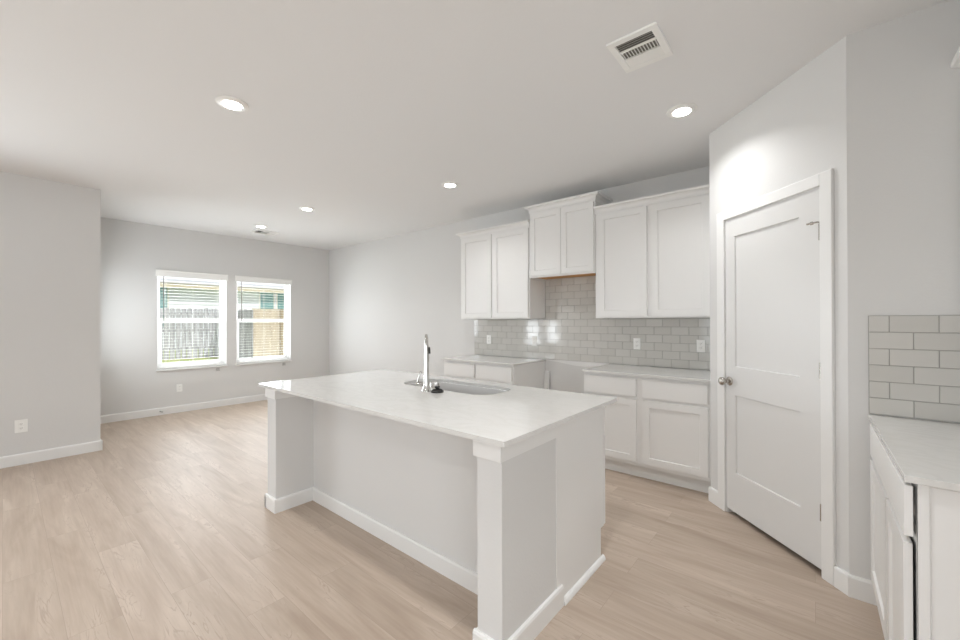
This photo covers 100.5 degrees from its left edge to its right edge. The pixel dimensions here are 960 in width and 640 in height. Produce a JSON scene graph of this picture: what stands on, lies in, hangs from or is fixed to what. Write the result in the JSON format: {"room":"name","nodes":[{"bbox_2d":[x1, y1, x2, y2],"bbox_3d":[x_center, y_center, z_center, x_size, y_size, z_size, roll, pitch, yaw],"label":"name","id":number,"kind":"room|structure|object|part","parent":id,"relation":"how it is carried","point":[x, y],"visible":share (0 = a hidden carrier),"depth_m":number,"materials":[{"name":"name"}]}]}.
{"room":"kitchen","nodes":[
{"label":"kitchen","id":0,"kind":"room"},
{"bbox_2d":[0,171,100,456],"bbox_3d":[-5.816,-0.005,2.134,0.140,2.743,5.509,0,0,40],"label":"wall","id":1,"kind":"structure","parent":0,"point":[50,231],"depth_m":3.92,"materials":[{"name":"white paint"}]},
{"bbox_2d":[14,419,27,432],"bbox_3d":[-4.341,1.003,3.774,0.009,0.120,0.082,0,0,40],"label":"wall outlet","id":2,"kind":"object","parent":1,"relation":"attached to","point":[20,426],"visible":1,"depth_m":3.77,"materials":[{"name":"white plastic"}]},
{"bbox_2d":[0,440,102,468],"bbox_3d":[-5.749,1.313,2.085,0.015,0.105,5.524,0,0,40],"label":"baseboard","id":3,"kind":"structure","parent":1,"relation":"attached to","point":[65,451],"depth_m":3.90,"materials":[{"name":"white paint"}]},
{"bbox_2d":[100,217,328,415],"bbox_3d":[-4.103,0.007,6.535,0.150,2.743,3.720,0,0,40],"label":"wall","id":4,"kind":"structure","parent":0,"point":[131,252],"depth_m":6.03,"materials":[{"name":"white paint"}]},
{"bbox_2d":[177,384,181,391],"bbox_3d":[-4.482,1.012,5.951,0.009,0.115,0.070,0,0,40],"label":"wall outlet","id":5,"kind":"object","parent":4,"relation":"attached to","point":[179,386],"visible":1,"depth_m":5.95,"materials":[{"name":"white plastic"}]},
{"bbox_2d":[100,394,267,423],"bbox_3d":[-4.039,1.325,6.474,0.015,0.105,3.433,0,0,40],"label":"baseboard","id":6,"kind":"structure","parent":4,"relation":"attached to","point":[232,401],"depth_m":5.93,"materials":[{"name":"white paint"}]},
{"bbox_2d":[156,276,227,371],"bbox_3d":[-4.418,0.016,6.134,0.162,1.458,0.914,0,0,40],"label":"window","id":7,"kind":"structure","parent":4,"relation":"attached to","point":[223,288],"depth_m":6.21,"materials":[{"name":"white plastic"}]},
{"bbox_3d":[-4.466,-0.322,6.175,0.022,0.721,0.846,0,0,40],"label":"sash","id":8,"kind":"part","parent":7,"relation":"part of","materials":[{"name":"white plastic"}]},
{"bbox_3d":[-4.446,0.337,6.157,0.023,0.721,0.846,0,0,40],"label":"sash","id":9,"kind":"part","parent":7,"relation":"part of","materials":[{"name":"white plastic"}]},
{"bbox_3d":[-4.391,0.734,6.110,0.097,0.022,0.914,0,0,40],"label":"sill","id":10,"kind":"part","parent":7,"relation":"part of","materials":[{"name":"white paint"}]},
{"bbox_2d":[156,269,227,370],"bbox_3d":[-4.388,0.040,6.103,0.093,1.535,0.918,0,0,40],"label":"window blind","id":11,"kind":"object","parent":4,"relation":"attached to","point":[168,273],"visible":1,"depth_m":6.10,"materials":[{"name":"white plastic"}]},
{"bbox_3d":[-4.397,0.704,6.116,0.050,0.018,0.870,0,0,40],"label":"rail","id":12,"kind":"part","parent":11,"relation":"part of","materials":[{"name":"white plastic"}]},
{"bbox_3d":[-4.399,0.022,6.118,0.055,1.370,0.002,0,0,40],"label":"ladder cord","id":13,"kind":"part","parent":11,"relation":"part of","materials":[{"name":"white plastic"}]},
{"bbox_2d":[235,281,291,365],"bbox_3d":[-3.757,0.018,6.924,0.162,1.458,0.914,0,0,40],"label":"window","id":14,"kind":"structure","parent":4,"relation":"attached to","point":[287,292],"depth_m":7.18,"materials":[{"name":"white plastic"}]},
{"bbox_3d":[-3.785,0.338,6.947,0.023,0.721,0.846,0,0,40],"label":"sash","id":15,"kind":"part","parent":14,"relation":"part of","materials":[{"name":"white plastic"}]},
{"bbox_3d":[-3.730,0.736,6.900,0.097,0.022,0.914,0,0,40],"label":"sill","id":16,"kind":"part","parent":14,"relation":"part of","materials":[{"name":"white paint"}]},
{"bbox_3d":[-3.805,-0.321,6.965,0.022,0.721,0.846,0,0,40],"label":"sash","id":17,"kind":"part","parent":14,"relation":"part of","materials":[{"name":"white plastic"}]},
{"bbox_2d":[235,275,291,364],"bbox_3d":[-3.727,0.041,6.893,0.093,1.535,0.918,0,0,40],"label":"window blind","id":18,"kind":"object","parent":4,"relation":"attached to","point":[241,279],"visible":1,"depth_m":6.86,"materials":[{"name":"white plastic"}]},
{"bbox_3d":[-3.738,0.024,6.908,0.055,1.370,0.002,0,0,40],"label":"ladder cord","id":19,"kind":"part","parent":18,"relation":"part of","materials":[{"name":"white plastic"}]},
{"bbox_3d":[-3.737,0.706,6.906,0.050,0.018,0.870,0,0,40],"label":"rail","id":20,"kind":"part","parent":18,"relation":"part of","materials":[{"name":"white plastic"}]},
{"bbox_2d":[0,400,884,639],"bbox_3d":[-1.889,1.412,1.122,10.550,0.120,9.300,0,0,40],"label":"floor","id":21,"kind":"structure","parent":0,"point":[165,531],"depth_m":2.22,"materials":[{"name":"brown wood"}]},
{"bbox_2d":[265,381,605,639],"bbox_3d":[-0.422,0.915,2.596,2.178,0.877,1.001,0,0,40],"label":"kitchen island","id":22,"kind":"object","parent":21,"relation":"on","point":[518,525],"visible":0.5,"depth_m":2.10,"materials":[{"name":"white paint"}]},
{"bbox_3d":[-1.496,1.310,2.851,0.166,0.096,0.015,0,0,40],"label":"baseboard","id":23,"kind":"part","parent":22,"relation":"part of","materials":[{"name":"white paint"}]},
{"bbox_3d":[-1.363,0.519,3.015,0.162,0.077,0.432,0,0,40],"label":"trim","id":24,"kind":"part","parent":22,"relation":"part of","materials":[{"name":"white paint"}]},
{"bbox_3d":[-1.344,1.309,2.914,0.015,0.096,0.276,0,0,40],"label":"baseboard","id":25,"kind":"part","parent":22,"relation":"part of","materials":[{"name":"white paint"}]},
{"bbox_3d":[-0.551,1.306,2.421,1.864,0.096,0.015,0,0,40],"label":"baseboard","id":26,"kind":"part","parent":22,"relation":"part of","materials":[{"name":"white paint"}]},
{"bbox_3d":[-0.514,0.915,2.470,1.874,0.877,0.108,0,0,40],"label":"panel","id":27,"kind":"part","parent":22,"relation":"part of","materials":[{"name":"white paint"}]},
{"bbox_2d":[258,369,616,446],"bbox_3d":[-0.407,0.467,2.612,2.220,0.020,1.106,0,0,40],"label":"island countertop","id":28,"kind":"structure","parent":22,"relation":"on","point":[504,419],"depth_m":2.18,"materials":[{"name":"white stone"}]},
{"bbox_2d":[416,334,430,391],"bbox_3d":[-0.349,0.275,2.626,0.094,0.363,0.171,0,0,14],"label":"faucet","id":29,"kind":"object","parent":28,"relation":"on","point":[426,381],"visible":1,"depth_m":2.56,"materials":[{"name":"silver metal"}]},
{"bbox_3d":[-0.377,0.377,2.567,0.062,0.100,0.031,0,0,0],"label":"lever handle","id":30,"kind":"part","parent":29,"relation":"part of","materials":[{"name":"silver metal"}]},
{"bbox_3d":[-0.353,0.151,2.630,0.022,0.115,0.146,0,0,-6],"label":"spout","id":31,"kind":"part","parent":29,"relation":"part of","materials":[{"name":"silver metal"}]},
{"bbox_2d":[431,386,443,392],"bbox_3d":[-0.270,0.436,2.520,0.082,0.040,0.082,0,0,40],"label":"stopper","id":32,"kind":"object","parent":28,"relation":"on","point":[437,389],"visible":1,"depth_m":2.50,"materials":[{"name":"black rubber"}]},
{"bbox_2d":[411,381,499,389],"bbox_3d":[-0.177,0.574,2.769,0.858,0.192,0.375,0,0,40],"label":"sink","id":33,"kind":"object","parent":28,"relation":"in","point":[433,384],"visible":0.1,"depth_m":3.12,"materials":[{"name":"silver metal"}]},
{"bbox_3d":[-0.057,0.586,2.897,0.809,0.216,0.016,0,0,40],"label":"frame","id":34,"kind":"part","parent":22,"relation":"part of","materials":[{"name":"white paint"}]},
{"bbox_3d":[0.034,1.301,1.571,0.154,0.096,0.015,0,0,40],"label":"baseboard","id":35,"kind":"part","parent":22,"relation":"part of","materials":[{"name":"white paint"}]},
{"bbox_3d":[0.163,0.511,1.739,0.141,0.077,0.432,0,0,40],"label":"trim","id":36,"kind":"part","parent":22,"relation":"part of","materials":[{"name":"white paint"}]},
{"bbox_3d":[0.237,1.301,1.706,0.015,0.096,0.482,0,0,40],"label":"baseboard","id":37,"kind":"part","parent":22,"relation":"part of","materials":[{"name":"white paint"}]},
{"bbox_3d":[0.525,0.910,2.072,0.014,0.876,0.544,0,0,40],"label":"panel","id":38,"kind":"part","parent":22,"relation":"part of","materials":[{"name":"white paint"}]},
{"bbox_3d":[0.548,1.337,2.071,0.019,0.026,0.476,0,0,40],"label":"shoe molding","id":39,"kind":"part","parent":22,"relation":"part of","materials":[{"name":"white paint"}]},
{"bbox_3d":[0.516,0.567,2.452,0.513,0.157,0.019,0,0,40],"label":"drawer","id":40,"kind":"part","parent":22,"relation":"part of","materials":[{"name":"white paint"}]},
{"bbox_3d":[0.516,0.913,2.451,0.513,0.505,0.019,0,0,40],"label":"cabinet door","id":41,"kind":"part","parent":22,"relation":"part of","materials":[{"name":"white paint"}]},
{"bbox_2d":[444,360,544,388],"bbox_3d":[0.158,0.922,4.777,1.045,0.876,0.648,0,0,40],"label":"base cabinet","id":42,"kind":"object","parent":21,"relation":"on","point":[532,374],"visible":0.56,"depth_m":4.47,"materials":[{"name":"white paint"}]},
{"bbox_3d":[-0.239,0.586,4.700,0.460,0.150,0.019,0,0,40],"label":"drawer","id":43,"kind":"part","parent":42,"relation":"part of","materials":[{"name":"white paint"}]},
{"bbox_3d":[-0.031,0.865,4.551,1.045,0.761,0.019,0,0,40],"label":"frame","id":44,"kind":"part","parent":42,"relation":"part of","materials":[{"name":"white paint"}]},
{"bbox_2d":[441,355,545,365],"bbox_3d":[0.150,0.473,4.775,1.078,0.020,0.663,0,0,40],"label":"countertop","id":45,"kind":"structure","parent":42,"relation":"on","point":[499,360],"depth_m":4.67,"materials":[{"name":"white stone"}]},
{"bbox_3d":[0.149,0.584,4.375,0.490,0.150,0.019,0,0,40],"label":"drawer","id":46,"kind":"part","parent":42,"relation":"part of","materials":[{"name":"white paint"}]},
{"bbox_2d":[544,371,549,388],"bbox_3d":[0.760,0.975,4.623,0.060,0.764,0.100,0,0,40],"label":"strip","id":47,"kind":"object","parent":21,"relation":"on","point":[547,373],"visible":0.36,"depth_m":4.64,"materials":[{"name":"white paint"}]},
{"bbox_2d":[584,372,710,492],"bbox_3d":[1.559,0.914,3.605,1.038,0.876,0.648,0,0,40],"label":"base cabinet","id":48,"kind":"object","parent":21,"relation":"on","point":[657,429],"visible":0.87,"depth_m":3.28,"materials":[{"name":"white paint"}]},
{"bbox_3d":[1.150,0.578,3.537,0.460,0.150,0.019,0,0,40],"label":"drawer","id":49,"kind":"part","parent":48,"relation":"part of","materials":[{"name":"white paint"}]},
{"bbox_3d":[1.151,0.941,3.536,0.460,0.530,0.019,0,0,40],"label":"cabinet door","id":50,"kind":"part","parent":48,"relation":"part of","materials":[{"name":"white paint"}]},
{"bbox_2d":[582,364,709,382],"bbox_3d":[1.552,0.465,3.602,1.051,0.020,0.663,0,0,40],"label":"countertop","id":51,"kind":"structure","parent":48,"relation":"on","point":[617,369],"depth_m":3.52,"materials":[{"name":"white stone"}]},
{"bbox_3d":[1.553,0.576,3.201,0.486,0.150,0.019,0,0,40],"label":"drawer","id":52,"kind":"part","parent":48,"relation":"part of","materials":[{"name":"white paint"}]},
{"bbox_3d":[1.554,0.939,3.199,0.486,0.530,0.019,0,0,40],"label":"cabinet door","id":53,"kind":"part","parent":48,"relation":"part of","materials":[{"name":"white paint"}]},
{"bbox_2d":[870,423,959,639],"bbox_3d":[1.795,0.905,1.324,0.648,0.876,0.968,0,0,40],"label":"base cabinet","id":54,"kind":"object","parent":21,"relation":"on","point":[915,528],"visible":0.86,"depth_m":1.17,"materials":[{"name":"white paint"}]},
{"bbox_3d":[1.672,0.930,1.666,0.019,0.550,0.520,0,0,40],"label":"cabinet door","id":55,"kind":"part","parent":54,"relation":"part of","materials":[{"name":"white paint"}]},
{"bbox_3d":[1.543,0.556,1.514,0.019,0.147,0.920,0,0,40],"label":"drawer","id":56,"kind":"part","parent":54,"relation":"part of","materials":[{"name":"white paint"}]},
{"bbox_3d":[1.375,0.929,1.311,0.019,0.550,0.366,0,0,40],"label":"cabinet door","id":57,"kind":"part","parent":54,"relation":"part of","materials":[{"name":"white paint"}]},
{"bbox_2d":[869,414,959,491],"bbox_3d":[1.790,0.456,1.320,0.651,0.020,0.986,0,0,40],"label":"countertop","id":58,"kind":"structure","parent":54,"relation":"on","point":[924,452],"depth_m":1.39,"materials":[{"name":"white stone"}]},
{"bbox_3d":[1.576,0.849,1.511,0.019,0.761,0.962,0,0,40],"label":"frame","id":59,"kind":"part","parent":54,"relation":"part of","materials":[{"name":"white paint"}]},
{"bbox_3d":[1.498,0.904,0.949,0.620,0.875,0.012,0,0,40],"label":"panel","id":60,"kind":"part","parent":54,"relation":"part of","materials":[{"name":"white paint"}]},
{"bbox_2d":[0,0,948,249],"bbox_3d":[-1.916,-1.491,1.149,10.600,0.200,9.300,0,0,40],"label":"ceiling","id":61,"kind":"structure","parent":0,"point":[359,112],"depth_m":2.50,"materials":[{"name":"white paint"}]},
{"bbox_2d":[215,95,248,111],"bbox_3d":[-1.586,-1.378,2.555,0.184,0.016,0.184,0,0,40],"label":"recessed light","id":62,"kind":"object","parent":61,"relation":"in","point":[228,102],"visible":1,"depth_m":2.53,"materials":[{"name":"white plastic"}]},
{"bbox_2d":[254,225,267,227],"bbox_3d":[-3.192,-1.362,5.816,0.184,0.016,0.184,0,0,40],"label":"recessed light","id":63,"kind":"object","parent":61,"relation":"in","point":[259,226],"visible":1,"depth_m":5.78,"materials":[{"name":"white plastic"}]},
{"bbox_2d":[251,229,279,235],"bbox_3d":[-3.339,-1.362,6.211,0.240,0.012,0.340,0,0,40],"label":"ceiling vent","id":64,"kind":"object","parent":61,"relation":"in","point":[256,230],"visible":1,"depth_m":6.19,"materials":[{"name":"white plastic"}]},
{"bbox_2d":[299,206,314,210],"bbox_3d":[-2.135,-1.368,4.925,0.184,0.016,0.184,0,0,40],"label":"recessed light","id":65,"kind":"object","parent":61,"relation":"in","point":[304,208],"visible":1,"depth_m":4.89,"materials":[{"name":"white plastic"}]},
{"bbox_2d":[441,181,458,187],"bbox_3d":[-0.306,-1.376,4.076,0.184,0.016,0.184,0,0,40],"label":"recessed light","id":66,"kind":"object","parent":61,"relation":"in","point":[449,184],"visible":1,"depth_m":4.04,"materials":[{"name":"white plastic"}]},
{"bbox_2d":[606,21,672,72],"bbox_3d":[0.823,-1.388,2.049,0.242,0.012,0.290,0,0,40],"label":"ceiling vent","id":67,"kind":"object","parent":61,"relation":"in","point":[647,45],"visible":1,"depth_m":2.04,"materials":[{"name":"white plastic"}]},
{"bbox_2d":[666,103,696,117],"bbox_3d":[1.342,-1.385,2.654,0.184,0.016,0.184,0,0,40],"label":"recessed light","id":68,"kind":"object","parent":61,"relation":"in","point":[681,110],"visible":1,"depth_m":2.63,"materials":[{"name":"white plastic"}]},
{"bbox_2d":[329,166,708,393],"bbox_3d":[0.290,-0.010,5.190,8.315,2.743,0.150,0,0,40],"label":"wall","id":69,"kind":"structure","parent":0,"point":[385,294],"depth_m":6.24,"materials":[{"name":"white paint"}]},
{"bbox_2d":[456,220,544,318],"bbox_3d":[0.228,-0.558,4.898,1.089,1.094,0.376,0,0,40],"label":"upper cabinet","id":70,"kind":"object","parent":69,"relation":"attached to","point":[496,282],"visible":0.98,"depth_m":4.69,"materials":[{"name":"white paint"}]},
{"bbox_3d":[-0.044,-0.524,4.929,0.472,1.000,0.019,0,0,40],"label":"cabinet door","id":71,"kind":"part","parent":70,"relation":"part of","materials":[{"name":"white paint"}]},
{"bbox_3d":[0.226,-1.071,4.899,1.089,0.068,0.376,0,0,40],"label":"crown molding","id":72,"kind":"part","parent":70,"relation":"part of","materials":[{"name":"white paint"}]},
{"bbox_3d":[0.348,-0.527,4.601,0.494,1.000,0.019,0,0,40],"label":"cabinet door","id":73,"kind":"part","parent":70,"relation":"part of","materials":[{"name":"white paint"}]},
{"bbox_2d":[524,191,612,279],"bbox_3d":[0.939,-0.860,4.303,0.857,0.790,0.376,0,0,40],"label":"upper cabinet","id":74,"kind":"object","parent":69,"relation":"attached to","point":[562,231],"visible":0.95,"depth_m":4.16,"materials":[{"name":"white paint"}]},
{"bbox_3d":[0.704,-0.827,4.304,0.376,0.688,0.019,0,0,40],"label":"cabinet door","id":75,"kind":"part","parent":74,"relation":"part of","materials":[{"name":"white paint"}]},
{"bbox_3d":[0.855,-0.855,4.204,0.761,0.778,0.018,0,0,40],"label":"frame","id":76,"kind":"part","parent":74,"relation":"part of","materials":[{"name":"white paint"}]},
{"bbox_3d":[0.961,-0.481,4.327,0.728,0.008,0.308,0,0,40],"label":"underside panel","id":77,"kind":"part","parent":74,"relation":"part of","materials":[{"name":"brown wood"}]},
{"bbox_3d":[0.938,-1.222,4.305,0.857,0.067,0.376,0,0,40],"label":"crown molding","id":78,"kind":"part","parent":74,"relation":"part of","materials":[{"name":"white paint"}]},
{"bbox_3d":[0.989,-0.828,4.066,0.358,0.688,0.019,0,0,40],"label":"cabinet door","id":79,"kind":"part","parent":74,"relation":"part of","materials":[{"name":"white paint"}]},
{"bbox_2d":[546,359,608,366],"bbox_3d":[1.066,0.484,4.442,0.760,0.055,0.001,0,0,40],"label":"trim","id":80,"kind":"structure","parent":69,"relation":"attached to","point":[575,363],"depth_m":4.41,"materials":[{"name":"white paint"}]},
{"bbox_2d":[474,276,709,369],"bbox_3d":[1.045,-0.007,4.454,2.918,0.929,0.009,0,0,40],"label":"tile backsplash","id":81,"kind":"structure","parent":69,"relation":"attached to","point":[570,330],"depth_m":4.35,"materials":[{"name":"grey tile"}]},
{"bbox_2d":[487,335,490,343],"bbox_3d":[0.115,0.254,5.220,0.070,0.115,0.009,0,0,40],"label":"wall outlet","id":82,"kind":"object","parent":81,"relation":"attached to","point":[488,336],"visible":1,"depth_m":5.21,"materials":[{"name":"white plastic"}]},
{"bbox_2d":[532,336,536,345],"bbox_3d":[0.647,0.251,4.775,0.070,0.115,0.009,0,0,40],"label":"wall outlet","id":83,"kind":"object","parent":81,"relation":"attached to","point":[534,338],"visible":1,"depth_m":4.77,"materials":[{"name":"white plastic"}]},
{"bbox_2d":[633,338,640,349],"bbox_3d":[1.573,0.239,4.000,0.070,0.115,0.009,0,0,40],"label":"wall outlet","id":84,"kind":"object","parent":81,"relation":"attached to","point":[636,341],"visible":1,"depth_m":4.00,"materials":[{"name":"white plastic"}]},
{"bbox_2d":[697,340,704,351],"bbox_3d":[2.011,0.236,3.634,0.070,0.115,0.009,0,0,40],"label":"wall outlet","id":85,"kind":"object","parent":81,"relation":"attached to","point":[700,343],"visible":1,"depth_m":3.63,"materials":[{"name":"white plastic"}]},
{"bbox_2d":[593,184,709,317],"bbox_3d":[1.638,-0.566,3.718,1.053,1.094,0.376,0,0,40],"label":"upper cabinet","id":86,"kind":"object","parent":69,"relation":"attached to","point":[653,251],"visible":0.87,"depth_m":3.57,"materials":[{"name":"white paint"}]},
{"bbox_3d":[1.341,-0.533,3.771,0.458,1.002,0.019,0,0,40],"label":"cabinet door","id":87,"kind":"part","parent":86,"relation":"part of","materials":[{"name":"white paint"}]},
{"bbox_3d":[1.531,-1.080,3.593,1.053,0.068,0.048,0,0,40],"label":"crown molding","id":88,"kind":"part","parent":86,"relation":"part of","materials":[{"name":"white paint"}]},
{"bbox_3d":[1.724,-0.536,3.450,0.467,1.002,0.019,0,0,40],"label":"cabinet door","id":89,"kind":"part","parent":86,"relation":"part of","materials":[{"name":"white paint"}]},
{"bbox_2d":[709,36,848,572],"bbox_3d":[1.820,-0.024,2.476,0.115,2.743,1.030,0,0,-5],"label":"wall","id":90,"kind":"structure","parent":0,"point":[796,131],"depth_m":2.21,"materials":[{"name":"white paint"}]},
{"bbox_2d":[708,486,717,506],"bbox_3d":[1.721,1.297,2.934,0.015,0.105,0.104,0,0,-5],"label":"baseboard","id":91,"kind":"structure","parent":90,"relation":"attached to","point":[713,494],"depth_m":2.93,"materials":[{"name":"white paint"}]},
{"bbox_2d":[717,169,835,585],"bbox_3d":[1.782,0.290,2.455,0.196,2.115,0.866,0,0,-5],"label":"door","id":92,"kind":"structure","parent":90,"relation":"in","point":[776,301],"depth_m":2.35,"materials":[{"name":"white paint"}]},
{"bbox_3d":[1.697,0.424,2.769,0.075,0.062,0.062,0,0,-5],"label":"knob","id":93,"kind":"part","parent":92,"relation":"part of","materials":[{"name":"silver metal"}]},
{"bbox_2d":[834,565,848,595],"bbox_3d":[1.798,1.293,1.982,0.015,0.105,0.070,0,0,-5],"label":"baseboard","id":94,"kind":"structure","parent":90,"relation":"attached to","point":[840,575],"depth_m":1.98,"materials":[{"name":"white paint"}]},
{"bbox_2d":[846,0,959,579],"bbox_3d":[2.115,-0.027,1.767,0.722,2.743,0.115,0,0,40],"label":"wall","id":95,"kind":"structure","parent":0,"point":[902,87],"depth_m":1.84,"materials":[{"name":"white paint"}]},
{"bbox_2d":[848,574,876,605],"bbox_3d":[1.847,1.293,1.905,0.133,0.105,0.015,0,0,40],"label":"baseboard","id":96,"kind":"structure","parent":95,"relation":"attached to","point":[859,588],"depth_m":1.91,"materials":[{"name":"white paint"}]},
{"bbox_2d":[868,315,959,422],"bbox_3d":[2.103,0.211,1.695,0.650,0.466,0.009,0,0,40],"label":"tile backsplash","id":97,"kind":"structure","parent":95,"relation":"attached to","point":[914,360],"depth_m":1.80,"materials":[{"name":"grey tile"}]},
{"bbox_3d":[2.307,-0.030,1.324,0.140,2.743,3.192,0,0,40],"label":"wall","id":98,"kind":"structure","parent":0,"visible":0},
{"bbox_2d":[950,47,959,67],"bbox_3d":[1.865,-0.574,1.213,0.386,1.090,1.053,0,0,40],"label":"upper cabinet","id":99,"kind":"object","parent":98,"relation":"attached to","point":[955,63],"visible":1,"depth_m":1.70,"materials":[{"name":"white paint"}]},
{"label":"outside","id":100,"kind":"structure","parent":0,"visible":0},
{"bbox_2d":[162,348,218,363],"bbox_3d":[-12.418,1.608,22.120,32.550,0.500,42.000,0,0,40],"label":"lawn","id":101,"kind":"structure","parent":100,"point":[208,358],"depth_m":14.13,"materials":[{"name":"green plant"}]},
{"bbox_2d":[160,307,246,359],"bbox_3d":[-8.936,0.489,16.616,0.115,1.879,20.023,0,0,40],"label":"wooden fence","id":102,"kind":"object","parent":101,"relation":"on","point":[186,330],"visible":0.06,"depth_m":14.61,"materials":[{"name":"grey wood"}]},
{"bbox_3d":[-8.943,0.503,16.607,0.115,1.530,20.000,0,0,40],"label":"fence rail","id":103,"kind":"part","parent":102,"relation":"part of","materials":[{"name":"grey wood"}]},
{"bbox_2d":[160,282,283,347],"bbox_3d":[-14.470,-0.208,23.187,7.050,3.550,16.000,0,0,40],"label":"neighbor house","id":104,"kind":"structure","parent":101,"relation":"on","point":[185,289],"depth_m":19.66,"materials":[{"name":"white"}]},
{"bbox_3d":[-14.799,-0.561,18.105,0.020,1.820,0.980,0,0,40],"label":"pane","id":105,"kind":"part","parent":104,"relation":"part of","materials":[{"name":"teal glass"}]},
{"bbox_3d":[-11.665,-0.555,21.852,0.020,1.820,0.690,0,0,40],"label":"pane","id":106,"kind":"part","parent":104,"relation":"part of","materials":[{"name":"teal glass"}]},
{"bbox_3d":[-11.062,-0.554,22.573,0.020,1.820,0.770,0,0,40],"label":"pane","id":107,"kind":"part","parent":104,"relation":"part of","materials":[{"name":"teal glass"}]},
{"bbox_2d":[237,309,283,358],"bbox_3d":[-8.439,0.500,14.751,2.920,1.760,1.040,0,0,40],"label":"wooden fence","id":108,"kind":"object","parent":101,"relation":"on","point":[244,327],"visible":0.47,"depth_m":13.86,"materials":[{"name":"beige wood"}]},
{"bbox_3d":[-7.070,0.494,14.206,0.120,1.760,0.120,0,0,40],"label":"fence post","id":109,"kind":"part","parent":108,"relation":"part of","materials":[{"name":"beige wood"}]}
]}

